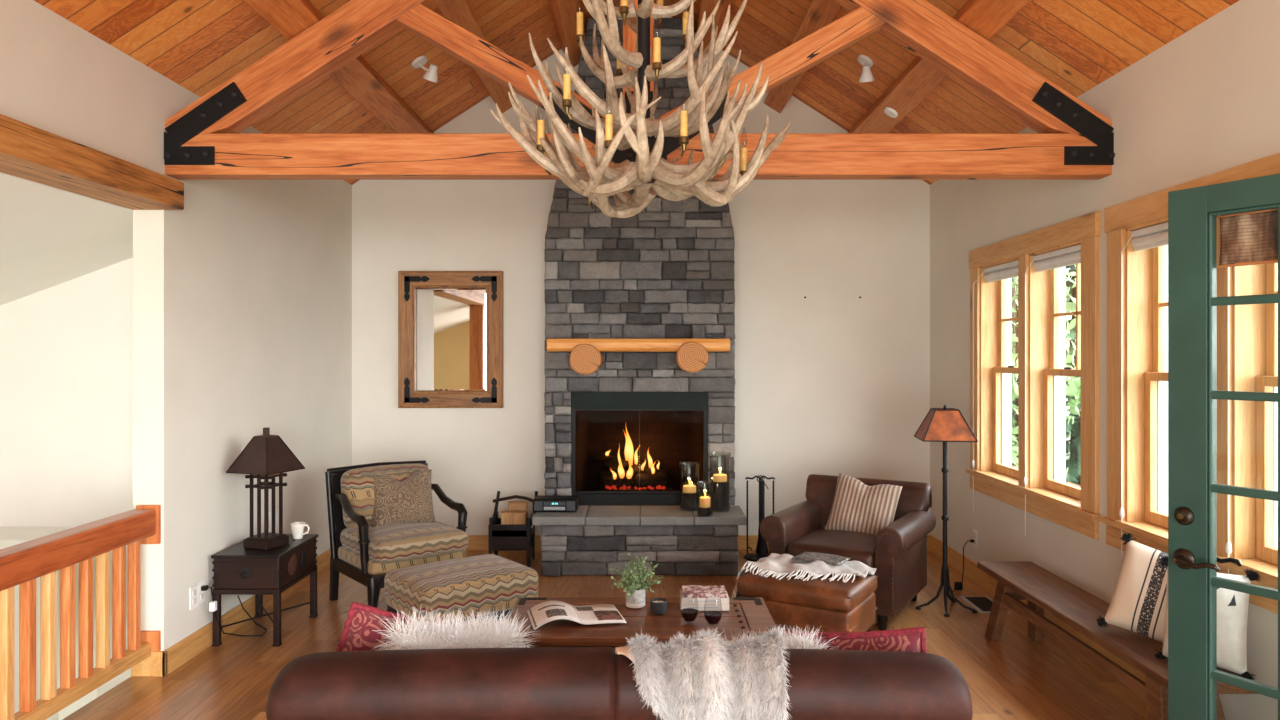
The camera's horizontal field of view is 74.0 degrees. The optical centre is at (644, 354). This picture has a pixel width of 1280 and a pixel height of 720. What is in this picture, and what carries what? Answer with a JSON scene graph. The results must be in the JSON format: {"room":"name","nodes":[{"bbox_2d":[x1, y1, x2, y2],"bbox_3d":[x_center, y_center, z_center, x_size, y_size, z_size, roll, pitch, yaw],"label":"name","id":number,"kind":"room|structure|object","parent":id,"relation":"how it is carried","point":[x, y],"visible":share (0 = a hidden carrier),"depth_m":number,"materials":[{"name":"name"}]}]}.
{"room":"living room","nodes":[
{"label":"living room","id":0,"kind":"room"},
{"bbox_2d":[0,258,132,696],"bbox_3d":[-3.823,1.530,4.805,2.754,5.200,0.150,0,0,0],"label":"wall","id":1,"kind":"structure","parent":0,"point":[66,348],"depth_m":4.73,"materials":[{"name":"paint"}]},
{"bbox_2d":[0,527,96,719],"bbox_3d":[-3.825,2.542,4.565,1.590,3.175,0.330,0,0,0],"label":"trim","id":2,"kind":"structure","parent":1,"relation":"attached to","point":[9,536],"depth_m":4.43,"materials":[{"name":"paint"}]},
{"bbox_2d":[0,172,132,305],"bbox_3d":[-3.823,-0.229,1.625,2.754,1.082,6.250,0,0,0],"label":"ceiling","id":3,"kind":"structure","parent":0,"point":[50,236],"depth_m":4.08,"materials":[{"name":"paint"}]},
{"bbox_2d":[0,0,351,650],"bbox_3d":[-2.372,0.108,2.608,0.148,2.943,8.217,0,0,0],"label":"wall","id":4,"kind":"structure","parent":0,"point":[242,294],"depth_m":4.44,"materials":[{"name":"paint"}]},
{"bbox_2d":[0,505,160,719],"bbox_3d":[-2.371,1.073,2.780,0.120,0.715,2.560,0,0,0],"label":"stair railing","id":5,"kind":"object","parent":4,"relation":"attached to","point":[21,564],"visible":1,"depth_m":3.50,"materials":[{"name":"brown wood"}]},
{"bbox_2d":[190,584,197,609],"bbox_3d":[-2.293,1.230,4.322,0.009,0.116,0.072,0,0,0],"label":"outlet plate","id":6,"kind":"object","parent":4,"relation":"attached to","point":[194,589],"visible":1,"depth_m":4.32,"materials":[{"name":"white plastic"}]},
{"bbox_2d":[197,579,204,604],"bbox_3d":[-2.293,1.225,4.394,0.009,0.116,0.072,0,0,0],"label":"outlet plate","id":7,"kind":"object","parent":4,"relation":"attached to","point":[201,594],"visible":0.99,"depth_m":4.38,"materials":[{"name":"white plastic"}]},
{"bbox_2d":[131,549,330,676],"bbox_3d":[-2.363,1.471,5.354,0.166,0.118,2.625,0,0,0],"label":"baseboard","id":8,"kind":"structure","parent":4,"relation":"attached to","point":[161,663],"depth_m":4.35,"materials":[{"name":"wood"}]},
{"bbox_2d":[269,508,278,532],"bbox_3d":[-2.292,1.043,5.247,0.012,0.170,0.239,0,0,0],"label":"switch plate","id":9,"kind":"object","parent":4,"relation":"in","point":[277,509],"visible":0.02,"depth_m":5.27,"materials":[{"name":"white plastic"}]},
{"bbox_2d":[164,0,1114,179],"bbox_3d":[-0.028,-1.723,4.110,4.541,1.721,0.150,0,0,0],"label":"roof truss","id":10,"kind":"object","parent":4,"relation":"attached to","point":[203,140],"visible":0.7,"depth_m":4.07,"materials":[{"name":"brown wood"}]},
{"bbox_2d":[62,550,1146,719],"bbox_3d":[-0.025,1.590,2.683,4.841,0.120,8.367,0,0,0],"label":"floor","id":11,"kind":"structure","parent":0,"point":[1015,677],"depth_m":4.23,"materials":[{"name":"brown wood"}]},
{"bbox_2d":[201,585,266,636],"bbox_3d":[-2.175,1.361,4.562,0.185,0.334,0.388,0,0,7],"label":"lamp cord","id":12,"kind":"object","parent":11,"relation":"on","point":[204,587],"visible":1,"depth_m":4.54,"materials":[{"name":"black plastic"}]},
{"bbox_2d":[209,601,216,611],"bbox_3d":[-2.243,1.305,4.414,0.030,0.050,0.034,0,0,0],"label":"power adapter","id":13,"kind":"object","parent":12,"relation":"attached to","point":[213,604],"visible":1,"depth_m":4.40,"materials":[{"name":"white plastic"}]},
{"bbox_2d":[211,534,317,646],"bbox_3d":[-2.095,1.290,4.718,0.362,0.480,0.537,0,0,0],"label":"side table","id":14,"kind":"object","parent":11,"relation":"on","point":[238,570],"visible":0.98,"depth_m":4.46,"materials":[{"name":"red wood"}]},
{"bbox_2d":[226,427,304,549],"bbox_3d":[-2.085,0.725,4.680,0.286,0.650,0.286,0,0,20],"label":"table lamp","id":15,"kind":"object","parent":14,"relation":"on","point":[266,456],"visible":1,"depth_m":4.63,"materials":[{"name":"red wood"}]},
{"bbox_2d":[290,522,309,538],"bbox_3d":[-1.976,1.006,4.865,0.101,0.088,0.080,0,0,-29],"label":"coffee mug","id":16,"kind":"object","parent":14,"relation":"on","point":[297,528],"visible":1,"depth_m":4.84,"materials":[{"name":"white ceramic"}]},
{"bbox_2d":[325,460,468,607],"bbox_3d":[-1.509,1.117,5.254,0.692,0.836,0.740,0,0,-40],"label":"lounge chair","id":17,"kind":"object","parent":11,"relation":"on","point":[362,552],"visible":0.75,"depth_m":5.15,"materials":[{"name":"fabric"}]},
{"bbox_2d":[340,464,432,528],"bbox_3d":[-1.634,0.895,5.404,0.570,0.386,0.241,0,0,-40],"label":"cushion","id":18,"kind":"object","parent":17,"relation":"on","point":[356,482],"depth_m":5.24,"materials":[{"name":"fabric"}]},
{"bbox_2d":[372,469,435,526],"bbox_3d":[-1.524,0.906,5.339,0.400,0.338,0.189,0,0,-28],"label":"throw pillow","id":19,"kind":"object","parent":17,"relation":"on","point":[409,500],"visible":0.91,"depth_m":5.28,"materials":[{"name":"fabric"}]},
{"bbox_2d":[340,521,468,563],"bbox_3d":[-1.480,1.130,5.219,0.585,0.177,0.649,0,0,-40],"label":"seat cushion","id":20,"kind":"object","parent":17,"relation":"on","point":[420,542],"depth_m":5.04,"materials":[{"name":"fabric"}]},
{"bbox_2d":[384,554,537,623],"bbox_3d":[-0.970,1.326,4.500,0.683,0.420,0.543,0,0,-39],"label":"ottoman","id":21,"kind":"object","parent":11,"relation":"on","point":[479,583],"visible":0.72,"depth_m":4.33,"materials":[{"name":"fabric"}]},
{"bbox_2d":[488,491,537,567],"bbox_3d":[-0.949,1.263,6.250,0.357,0.533,0.266,0,0,0],"label":"carrier","id":22,"kind":"object","parent":11,"relation":"on","point":[501,537],"visible":0.84,"depth_m":6.12,"materials":[{"name":"black metal"}]},
{"bbox_2d":[489,511,534,537],"bbox_3d":[-0.973,1.248,6.250,0.297,0.150,0.260,0,0,0],"label":"tray","id":23,"kind":"object","parent":22,"relation":"on","point":[496,529],"depth_m":6.12,"materials":[{"name":"brown wood"}]},
{"bbox_2d":[501,510,527,523],"bbox_3d":[-0.950,1.221,6.193,0.189,0.160,0.115,0,0,0],"label":"log","id":24,"kind":"object","parent":22,"relation":"in","point":[510,516],"visible":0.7,"depth_m":6.14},
{"bbox_2d":[508,500,527,510],"bbox_3d":[-0.942,1.193,6.305,0.143,0.215,0.099,0,0,-11],"label":"log","id":25,"kind":"object","parent":22,"relation":"in","point":[512,505],"visible":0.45,"depth_m":6.26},
{"bbox_2d":[266,647,972,719],"bbox_3d":[-0.067,1.169,2.647,1.881,0.721,0.886,0,0,0],"label":"leather sofa","id":26,"kind":"object","parent":11,"relation":"on","point":[525,683],"visible":0.76,"depth_m":2.22,"materials":[{"name":"brown leather"}]},
{"bbox_2d":[336,601,469,651],"bbox_3d":[-0.794,0.991,2.642,0.530,0.506,0.180,0,0,-33],"label":"fringed pillow","id":27,"kind":"object","parent":26,"relation":"on","point":[358,634],"visible":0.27,"depth_m":2.54,"materials":[{"name":"fabric"}]},
{"bbox_2d":[373,603,536,649],"bbox_3d":[-0.575,0.967,2.583,0.510,0.436,0.346,0,0,-14],"label":"fur pillow","id":28,"kind":"object","parent":26,"relation":"on","point":[454,634],"visible":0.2,"depth_m":2.54,"materials":[{"name":"fur"}]},
{"bbox_2d":[615,626,791,719],"bbox_3d":[0.139,0.928,2.294,0.496,0.401,0.352,0,0,0],"label":"fur throw","id":29,"kind":"object","parent":26,"relation":"on","point":[703,677],"visible":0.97,"depth_m":2.19,"materials":[{"name":"fur"}]},
{"bbox_2d":[724,627,835,649],"bbox_3d":[0.384,0.995,2.504,0.437,0.417,0.347,0,0,16],"label":"fur pillow","id":30,"kind":"object","parent":26,"relation":"on","point":[793,642],"visible":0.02,"depth_m":2.49,"materials":[{"name":"fur"}]},
{"bbox_2d":[766,627,927,652],"bbox_3d":[0.635,1.022,2.581,0.524,0.494,0.224,0,0,21],"label":"fringed pillow","id":31,"kind":"object","parent":26,"relation":"on","point":[913,639],"visible":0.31,"depth_m":2.47,"materials":[{"name":"fabric"}]},
{"bbox_2d":[532,18,746,575],"bbox_3d":[-0.038,-0.488,6.257,1.476,4.039,0.817,0,0,0],"label":"fireplace","id":32,"kind":"object","parent":11,"relation":"on","point":[665,270],"visible":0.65,"depth_m":6.32,"materials":[{"name":"stone"}]},
{"bbox_2d":[533,495,578,511],"bbox_3d":[-0.638,1.065,6.083,0.315,0.094,0.185,0,0,0],"label":"radio","id":33,"kind":"object","parent":32,"relation":"on","point":[541,503],"visible":1,"depth_m":6.00,"materials":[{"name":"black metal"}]},
{"bbox_2d":[534,501,541,510],"bbox_3d":[-0.753,1.065,5.996,0.060,0.066,0.007,0,0,0],"label":"speaker grille","id":34,"kind":"object","parent":33,"relation":"attached to","point":[537,504],"depth_m":5.99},
{"bbox_2d":[567,501,574,510],"bbox_3d":[-0.523,1.065,5.996,0.060,0.066,0.007,0,0,0],"label":"speaker grille","id":35,"kind":"object","parent":33,"relation":"attached to","point":[570,504],"depth_m":5.99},
{"bbox_2d":[592,428,672,490],"bbox_3d":[-0.100,0.771,6.489,0.621,0.514,0.263,0,0,0],"label":"fire","id":36,"kind":"object","parent":32,"relation":"in","point":[639,477],"visible":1,"depth_m":6.45,"materials":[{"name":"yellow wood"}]},
{"bbox_2d":[547,339,729,374],"bbox_3d":[-0.046,0.011,6.159,1.312,0.256,0.278,0,0,0],"label":"mantel shelf","id":37,"kind":"object","parent":32,"relation":"attached to","point":[692,355],"visible":1,"depth_m":6.06,"materials":[{"name":"brown wood"}]},
{"bbox_2d":[571,392,707,408],"bbox_3d":[-0.041,0.338,6.348,1.018,0.125,0.060,0,0,0],"label":"hood","id":38,"kind":"object","parent":32,"relation":"attached to","point":[579,400],"depth_m":6.32,"materials":[{"name":"metal"}]},
{"bbox_2d":[679,463,699,508],"bbox_3d":[0.320,0.946,6.112,0.158,0.338,0.158,0,0,0],"label":"candle","id":39,"kind":"object","parent":32,"relation":"on","point":[689,496],"visible":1,"depth_m":6.07,"materials":[{"name":"yellow wax"}]},
{"bbox_2d":[683,485,695,492],"bbox_3d":[0.320,0.963,6.112,0.095,0.046,0.095,0,0,0],"label":"pillar candle","id":40,"kind":"object","parent":39,"relation":"on","point":[686,488],"depth_m":6.08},
{"bbox_2d":[696,483,713,514],"bbox_3d":[0.415,0.997,5.884,0.125,0.235,0.125,0,0,0],"label":"candle","id":41,"kind":"object","parent":32,"relation":"on","point":[704,508],"visible":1,"depth_m":5.85,"materials":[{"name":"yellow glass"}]},
{"bbox_2d":[711,467,728,509],"bbox_3d":[0.536,0.907,6.073,0.164,0.414,0.164,0,0,0],"label":"candle","id":42,"kind":"object","parent":32,"relation":"on","point":[720,488],"visible":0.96,"depth_m":6.02,"materials":[{"name":"yellow wax"}]},
{"bbox_2d":[713,474,726,481],"bbox_3d":[0.536,0.877,6.073,0.099,0.046,0.099,0,0,0],"label":"pillar candle","id":43,"kind":"object","parent":42,"relation":"on","point":[716,477],"depth_m":6.03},
{"bbox_2d":[507,597,776,648],"bbox_3d":[-0.021,1.304,3.522,1.090,0.453,0.536,0,0,0],"label":"coffee table","id":44,"kind":"object","parent":11,"relation":"on","point":[745,614],"visible":0.41,"depth_m":3.42,"materials":[{"name":"brown wood"}]},
{"bbox_2d":[527,600,625,629],"bbox_3d":[-0.286,1.057,3.490,0.372,0.042,0.244,0,0,-14],"label":"magazine","id":45,"kind":"object","parent":44,"relation":"on","point":[542,613],"visible":1,"depth_m":3.47,"materials":[{"name":"paper"}]},
{"bbox_2d":[529,609,536,626],"bbox_3d":[-0.457,1.068,3.447,0.011,0.007,0.244,0,0,-14],"label":"picture","id":46,"kind":"object","parent":45,"relation":"attached to","point":[532,612],"depth_m":3.46},
{"bbox_2d":[538,605,564,610],"bbox_3d":[-0.387,1.044,3.515,0.111,0.016,0.020,0,0,-14],"label":"picture","id":47,"kind":"object","parent":45,"relation":"on","point":[544,607],"depth_m":3.51},
{"bbox_2d":[545,609,567,617],"bbox_3d":[-0.357,1.039,3.424,0.080,0.007,0.093,0,0,-14],"label":"picture","id":48,"kind":"object","parent":45,"relation":"on","point":[549,613],"depth_m":3.42},
{"bbox_2d":[576,606,592,610],"bbox_3d":[-0.254,1.065,3.568,0.068,0.002,0.059,0,0,-14],"label":"picture","id":49,"kind":"object","parent":45,"relation":"on","point":[578,608],"depth_m":3.57},
{"bbox_2d":[593,610,623,619],"bbox_3d":[-0.151,1.068,3.488,0.104,0.005,0.127,0,0,-14],"label":"picture","id":50,"kind":"object","parent":45,"relation":"on","point":[597,614],"depth_m":3.49},
{"bbox_2d":[609,553,663,607],"bbox_3d":[-0.051,0.969,3.662,0.231,0.221,0.224,0,0,29],"label":"potted plant","id":51,"kind":"object","parent":44,"relation":"on","point":[635,592],"visible":1,"depth_m":3.63,"materials":[{"name":"green plant"}]},
{"bbox_2d":[650,598,666,614],"bbox_3d":[0.057,1.054,3.560,0.074,0.052,0.074,0,0,0],"label":"candle","id":52,"kind":"object","parent":44,"relation":"on","point":[658,606],"visible":1,"depth_m":3.53,"materials":[{"name":"ceramic"}]},
{"bbox_2d":[680,607,698,621],"bbox_3d":[0.180,1.026,3.440,0.075,0.108,0.075,0,0,0],"label":"wine glass","id":53,"kind":"object","parent":44,"relation":"on","point":[689,614],"visible":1,"depth_m":3.42,"materials":[{"name":"clear"}]},
{"bbox_2d":[679,600,728,610],"bbox_3d":[0.253,1.067,3.655,0.205,0.026,0.136,0,0,0],"label":"book","id":54,"kind":"object","parent":44,"relation":"on","point":[708,607],"visible":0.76,"depth_m":3.59,"materials":[{"name":"white paper"}]},
{"bbox_2d":[680,590,728,603],"bbox_3d":[0.253,1.040,3.655,0.202,0.026,0.133,0,0,-1],"label":"book","id":55,"kind":"object","parent":54,"relation":"on","point":[683,600],"visible":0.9,"depth_m":3.59,"materials":[{"name":"white paper"}]},
{"bbox_2d":[682,585,726,597],"bbox_3d":[0.253,1.017,3.655,0.185,0.018,0.128,0,0,1],"label":"book","id":56,"kind":"object","parent":55,"relation":"on","point":[688,591],"visible":1,"depth_m":3.62,"materials":[{"name":"paper"}]},
{"bbox_2d":[704,597,721,624],"bbox_3d":[0.272,1.026,3.405,0.075,0.108,0.075,0,0,0],"label":"wine glass","id":57,"kind":"object","parent":44,"relation":"on","point":[712,617],"visible":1,"depth_m":3.38,"materials":[{"name":"clear"}]},
{"bbox_2d":[744,475,774,561],"bbox_3d":[0.867,1.216,6.400,0.240,0.628,0.240,0,0,0],"label":"stand","id":58,"kind":"object","parent":11,"relation":"on","point":[755,557],"visible":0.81,"depth_m":6.38,"materials":[{"name":"metal"}]},
{"bbox_2d":[746,480,751,553],"bbox_3d":[0.783,1.219,6.385,0.045,0.552,0.015,0,0,0],"label":"tool","id":59,"kind":"object","parent":58,"relation":"hanging from","point":[747,546],"visible":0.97,"depth_m":6.38,"materials":[{"name":"metal"}]},
{"bbox_2d":[756,480,767,553],"bbox_3d":[0.879,1.214,6.385,0.096,0.542,0.094,0,0,0],"label":"tool","id":60,"kind":"object","parent":58,"relation":"hanging from","point":[761,548],"visible":0.93,"depth_m":6.37,"materials":[{"name":"metal"}]},
{"bbox_2d":[772,480,774,513],"bbox_3d":[0.965,1.219,6.385,0.080,0.552,0.015,0,0,0],"label":"tool","id":61,"kind":"object","parent":58,"relation":"hanging from","point":[773,498],"visible":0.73,"depth_m":6.38,"materials":[{"name":"metal"}]},
{"bbox_2d":[736,567,877,632],"bbox_3d":[0.826,1.311,4.322,0.616,0.439,0.476,0,0,31],"label":"leather ottoman","id":62,"kind":"object","parent":11,"relation":"on","point":[824,604],"visible":0.51,"depth_m":4.12,"materials":[{"name":"brown leather"}]},
{"bbox_2d":[732,553,875,596],"bbox_3d":[0.796,1.201,4.328,0.640,0.323,0.456,0,0,31],"label":"fringed throw","id":63,"kind":"object","parent":62,"relation":"on","point":[782,564],"visible":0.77,"depth_m":4.29,"materials":[{"name":"beige fabric"}]},
{"bbox_2d":[791,552,849,565],"bbox_3d":[0.908,1.049,4.389,0.251,0.014,0.170,0,0,35],"label":"magazine","id":64,"kind":"object","parent":63,"relation":"on","point":[830,559],"visible":1,"depth_m":4.37,"materials":[{"name":"paper"}]},
{"bbox_2d":[737,567,876,611],"bbox_3d":[0.826,1.165,4.322,0.616,0.147,0.476,0,0,31],"label":"cushion","id":65,"kind":"object","parent":62,"relation":"on","point":[782,595],"depth_m":4.14,"materials":[{"name":"leather"}]},
{"bbox_2d":[760,474,935,630],"bbox_3d":[1.255,1.163,5.192,0.856,0.735,0.840,0,0,31],"label":"leather armchair","id":66,"kind":"object","parent":11,"relation":"on","point":[898,551],"visible":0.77,"depth_m":5.01,"materials":[{"name":"brown leather"}]},
{"bbox_2d":[787,526,875,567],"bbox_3d":[1.213,1.165,5.123,0.525,0.177,0.679,0,0,31],"label":"seat cushion","id":67,"kind":"object","parent":66,"relation":"on","point":[858,546],"depth_m":4.94,"materials":[{"name":"brown leather"}]},
{"bbox_2d":[825,473,902,534],"bbox_3d":[1.349,0.946,5.250,0.444,0.397,0.210,0,0,28],"label":"throw pillow","id":68,"kind":"object","parent":66,"relation":"on","point":[857,506],"visible":0.91,"depth_m":5.20,"materials":[{"name":"fabric"}]},
{"bbox_2d":[914,405,977,616],"bbox_3d":[1.808,0.916,5.131,0.350,1.228,0.348,0,0,8],"label":"floor lamp","id":69,"kind":"object","parent":11,"relation":"on","point":[944,424],"visible":1,"depth_m":5.07,"materials":[{"name":"metal"}]},
{"bbox_2d":[951,539,973,605],"bbox_3d":[2.018,1.403,5.475,0.071,0.313,0.681,0,0,32],"label":"lamp cord","id":70,"kind":"object","parent":11,"relation":"on","point":[957,585],"visible":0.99,"depth_m":5.51,"materials":[{"name":"black plastic"}]},
{"bbox_2d":[959,596,1010,612],"bbox_3d":[2.076,1.525,5.202,0.180,0.008,0.340,0,0,0],"label":"floor vent","id":71,"kind":"object","parent":11,"relation":"in","point":[982,604],"visible":0.77,"depth_m":5.22,"materials":[{"name":"grey metal"}]},
{"bbox_2d":[965,597,992,610],"bbox_3d":[2.076,1.522,5.200,0.130,0.003,0.287,0,0,0],"label":"grille","id":72,"kind":"object","parent":71,"relation":"attached to","point":[978,603],"depth_m":5.23,"materials":[{"name":"metal"}]},
{"bbox_2d":[977,561,1257,719],"bbox_3d":[1.985,1.335,3.820,0.300,0.390,1.760,0,0,0],"label":"wooden bench","id":73,"kind":"object","parent":11,"relation":"on","point":[1074,606],"visible":0.77,"depth_m":3.77,"materials":[{"name":"brown wood"}]},
{"bbox_2d":[1096,533,1167,642],"bbox_3d":[2.056,0.962,3.399,0.442,0.462,0.177,0,0,35],"label":"pillow","id":74,"kind":"object","parent":73,"relation":"on","point":[1138,601],"visible":0.58,"depth_m":3.39,"materials":[{"name":"fabric"}]},
{"bbox_2d":[1154,556,1259,680],"bbox_3d":[2.059,0.963,3.121,0.327,0.393,0.188,0,0,38],"label":"pillow","id":75,"kind":"object","parent":73,"relation":"on","point":[1232,606],"visible":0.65,"depth_m":3.02,"materials":[{"name":"white fabric"}]},
{"bbox_3d":[-2.345,0.429,1.400,0.190,2.242,0.200,0,0,0],"label":"timber post","id":76,"kind":"object","parent":11,"relation":"on","visible":0},
{"bbox_2d":[0,114,183,209],"bbox_3d":[-2.322,-0.758,1.729,0.248,0.132,4.658,0,0,0],"label":"header beam","id":77,"kind":"structure","parent":76,"relation":"on","point":[28,152],"depth_m":3.37,"materials":[{"name":"wood"}]},
{"bbox_2d":[34,0,1238,184],"bbox_3d":[-0.032,-2.028,2.683,4.973,1.676,8.367,0,0,0],"label":"ceiling","id":78,"kind":"structure","parent":0,"point":[198,45],"depth_m":5.01,"materials":[{"name":"wood"}]},
{"bbox_2d":[244,0,433,132],"bbox_3d":[-1.683,-1.629,3.083,0.235,0.232,7.165,0,0,0],"label":"purlin","id":79,"kind":"object","parent":78,"relation":"attached to","point":[290,18],"visible":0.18,"depth_m":4.83,"materials":[{"name":"brown wood"}]},
{"bbox_2d":[411,56,437,82],"bbox_3d":[-1.403,-1.820,5.418,0.210,0.189,0.108,0,0,35],"label":"ceiling spotlight","id":80,"kind":"object","parent":78,"relation":"attached to","point":[431,73],"visible":1,"depth_m":5.38,"materials":[{"name":"white plastic"}]},
{"bbox_2d":[437,0,515,112],"bbox_3d":[-1.104,-2.003,3.083,0.217,0.222,7.165,0,0,0],"label":"purlin","id":81,"kind":"object","parent":78,"relation":"attached to","point":[459,12],"visible":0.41,"depth_m":5.06,"materials":[{"name":"brown wood"}]},
{"bbox_2d":[549,0,585,66],"bbox_3d":[-0.544,-2.366,3.083,0.215,0.221,7.165,0,0,0],"label":"purlin","id":82,"kind":"object","parent":78,"relation":"attached to","point":[564,12],"visible":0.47,"depth_m":5.91,"materials":[{"name":"brown wood"}]},
{"bbox_2d":[490,0,791,217],"bbox_3d":[0.025,-1.650,2.979,1.027,2.253,0.924,0,0,0],"label":"antler chandelier","id":83,"kind":"object","parent":78,"relation":"hanging from","point":[650,175],"visible":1,"depth_m":2.85,"materials":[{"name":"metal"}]},
{"bbox_2d":[697,0,731,52],"bbox_3d":[0.481,-2.366,3.083,0.215,0.221,7.165,0,0,0],"label":"purlin","id":84,"kind":"object","parent":78,"relation":"attached to","point":[708,6],"visible":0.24,"depth_m":5.73,"materials":[{"name":"brown wood"}]},
{"bbox_2d":[764,0,841,112],"bbox_3d":[1.041,-2.003,3.083,0.217,0.222,7.165,0,0,0],"label":"purlin","id":85,"kind":"object","parent":78,"relation":"attached to","point":[820,13],"visible":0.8,"depth_m":5.07,"materials":[{"name":"brown wood"}]},
{"bbox_2d":[858,55,873,82],"bbox_3d":[1.400,-1.804,5.377,0.102,0.198,0.155,0,0,0],"label":"ceiling spotlight","id":86,"kind":"object","parent":78,"relation":"attached to","point":[866,76],"visible":1,"depth_m":5.32,"materials":[{"name":"white plastic"}]},
{"bbox_2d":[848,0,1030,132],"bbox_3d":[1.620,-1.629,3.083,0.235,0.232,7.165,0,0,0],"label":"purlin","id":87,"kind":"object","parent":78,"relation":"attached to","point":[985,18],"visible":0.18,"depth_m":4.82,"materials":[{"name":"brown wood"}]},
{"bbox_2d":[884,107,897,117],"bbox_3d":[1.571,-1.546,5.423,0.087,0.064,0.096,0,0,0],"label":"smoke detector","id":88,"kind":"object","parent":87,"relation":"attached to","point":[889,111],"visible":1,"depth_m":5.40,"materials":[{"name":"white plastic"}]},
{"bbox_2d":[352,17,929,534],"bbox_3d":[-0.050,-0.603,6.747,5.300,4.466,0.160,0,0,0],"label":"wall","id":89,"kind":"structure","parent":0,"point":[832,381],"depth_m":6.67,"materials":[{"name":"paint"}]},
{"bbox_2d":[398,271,503,407],"bbox_3d":[-1.517,-0.121,6.646,0.816,1.070,0.042,0,0,0],"label":"wall mirror","id":90,"kind":"object","parent":89,"relation":"attached to","point":[451,323],"visible":1,"depth_m":6.64,"materials":[{"name":"brown wood"}]},
{"bbox_2d":[415,288,485,390],"bbox_3d":[-1.517,-0.121,6.657,0.568,0.822,0.010,0,0,0],"label":"mirror glass","id":91,"kind":"object","parent":90,"relation":"on","point":[450,323],"depth_m":6.65,"materials":[{"name":"mirror"}]},
{"bbox_2d":[465,535,927,550],"bbox_3d":[-0.032,1.471,6.658,4.497,0.118,0.018,0,0,0],"label":"baseboard","id":92,"kind":"structure","parent":89,"relation":"attached to","point":[476,542],"depth_m":6.65,"materials":[{"name":"wood"}]},
{"bbox_2d":[930,0,1279,719],"bbox_3d":[2.315,0.108,2.608,0.160,2.943,8.217,0,0,0],"label":"wall","id":93,"kind":"structure","parent":0,"point":[1206,102],"depth_m":4.12,"materials":[{"name":"paint"}]},
{"bbox_2d":[973,529,977,548],"bbox_3d":[2.230,1.242,5.739,0.009,0.116,0.072,0,0,0],"label":"outlet plate","id":94,"kind":"object","parent":93,"relation":"attached to","point":[975,533],"visible":1,"depth_m":5.72,"materials":[{"name":"white plastic"}]},
{"bbox_2d":[965,211,1100,538],"bbox_3d":[2.308,0.102,4.990,0.234,1.613,1.650,0,0,0],"label":"window","id":95,"kind":"structure","parent":93,"relation":"in","point":[1049,497],"depth_m":4.93,"materials":[{"name":"brown wood"}]},
{"bbox_2d":[972,260,1017,510],"bbox_3d":[2.240,0.236,5.380,0.107,1.619,0.644,0,0,0],"label":"roller shade","id":96,"kind":"object","parent":95,"relation":"attached to","point":[1007,270],"visible":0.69,"depth_m":5.48,"materials":[{"name":"fabric"}]},
{"bbox_2d":[1023,244,1080,535],"bbox_3d":[2.240,0.236,4.631,0.107,1.619,0.586,0,0,0],"label":"roller shade","id":97,"kind":"object","parent":95,"relation":"attached to","point":[1068,256],"visible":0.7,"depth_m":4.72,"materials":[{"name":"fabric"}]},
{"bbox_2d":[928,534,1145,682],"bbox_3d":[2.226,1.468,4.449,0.018,0.125,4.437,0,0,0],"label":"baseboard","id":98,"kind":"structure","parent":93,"relation":"attached to","point":[935,546],"depth_m":5.53,"materials":[{"name":"wood"}]},
{"bbox_2d":[1099,153,1279,613],"bbox_3d":[2.308,0.102,3.279,0.234,1.613,1.650,0,0,0],"label":"window","id":99,"kind":"structure","parent":93,"relation":"in","point":[1253,328],"depth_m":3.75,"materials":[{"name":"brown wood"}]},
{"bbox_2d":[1119,222,1167,555],"bbox_3d":[2.240,0.176,3.639,0.107,1.499,0.584,0,0,0],"label":"roller shade","id":100,"kind":"object","parent":99,"relation":"attached to","point":[1154,236],"visible":0.59,"depth_m":3.85,"materials":[{"name":"fabric"}]},
{"bbox_2d":[1225,267,1231,573],"bbox_3d":[2.240,0.176,2.920,0.107,1.499,0.586,0,0,0],"label":"roller shade","id":101,"kind":"object","parent":99,"relation":"attached to","point":[1228,548],"visible":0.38,"depth_m":3.20,"materials":[{"name":"fabric"}]},
{"bbox_2d":[1217,209,1277,267],"bbox_3d":[2.055,-0.380,2.531,0.029,0.181,0.650,0,0,-29],"label":"blind","id":102,"kind":"object","parent":99,"relation":"attached to","point":[1250,238],"visible":0.95,"depth_m":2.73,"materials":[{"name":"brown wood"}]},
{"bbox_2d":[1168,173,1279,719],"bbox_3d":[2.025,0.480,2.508,0.172,2.075,0.919,0,0,-29],"label":"door","id":103,"kind":"structure","parent":93,"relation":"in","point":[1193,301],"depth_m":2.81,"materials":[{"name":"green paint"}]},
{"label":"outside","id":104,"kind":"structure","parent":0,"visible":0},
{"bbox_3d":[0.000,4.630,0.000,120.000,0.200,120.000,0,0,0],"label":"ground","id":105,"kind":"structure","parent":104,"visible":0},
{"bbox_2d":[1012,278,1071,465],"bbox_3d":[7.356,-0.602,17.123,4.030,10.368,4.594,0,0,-33],"label":"leafy tree","id":106,"kind":"object","parent":105,"relation":"on","point":[1013,281],"visible":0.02,"depth_m":17.15,"materials":[{"name":"green plant"}]},
{"bbox_2d":[1012,271,1080,483],"bbox_3d":[4.769,0.361,10.409,3.956,8.443,4.095,0,0,-17],"label":"leafy tree","id":107,"kind":"object","parent":105,"relation":"on","point":[1074,386],"visible":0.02,"depth_m":9.32,"materials":[{"name":"green plant"}]},
{"bbox_2d":[1012,264,1080,485],"bbox_3d":[6.902,0.043,13.577,3.412,9.078,3.371,0,0,39],"label":"fir tree","id":108,"kind":"object","parent":105,"relation":"on","point":[1073,463],"visible":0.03,"depth_m":13.30,"materials":[{"name":"green plant"}]},
{"bbox_2d":[1012,465,1080,487],"bbox_3d":[3.450,2.800,6.000,0.100,3.500,5.200,0,0,0],"label":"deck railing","id":109,"kind":"object","parent":105,"relation":"on","point":[1069,483],"visible":0.02,"depth_m":6.95,"materials":[{"name":"brown wood"}]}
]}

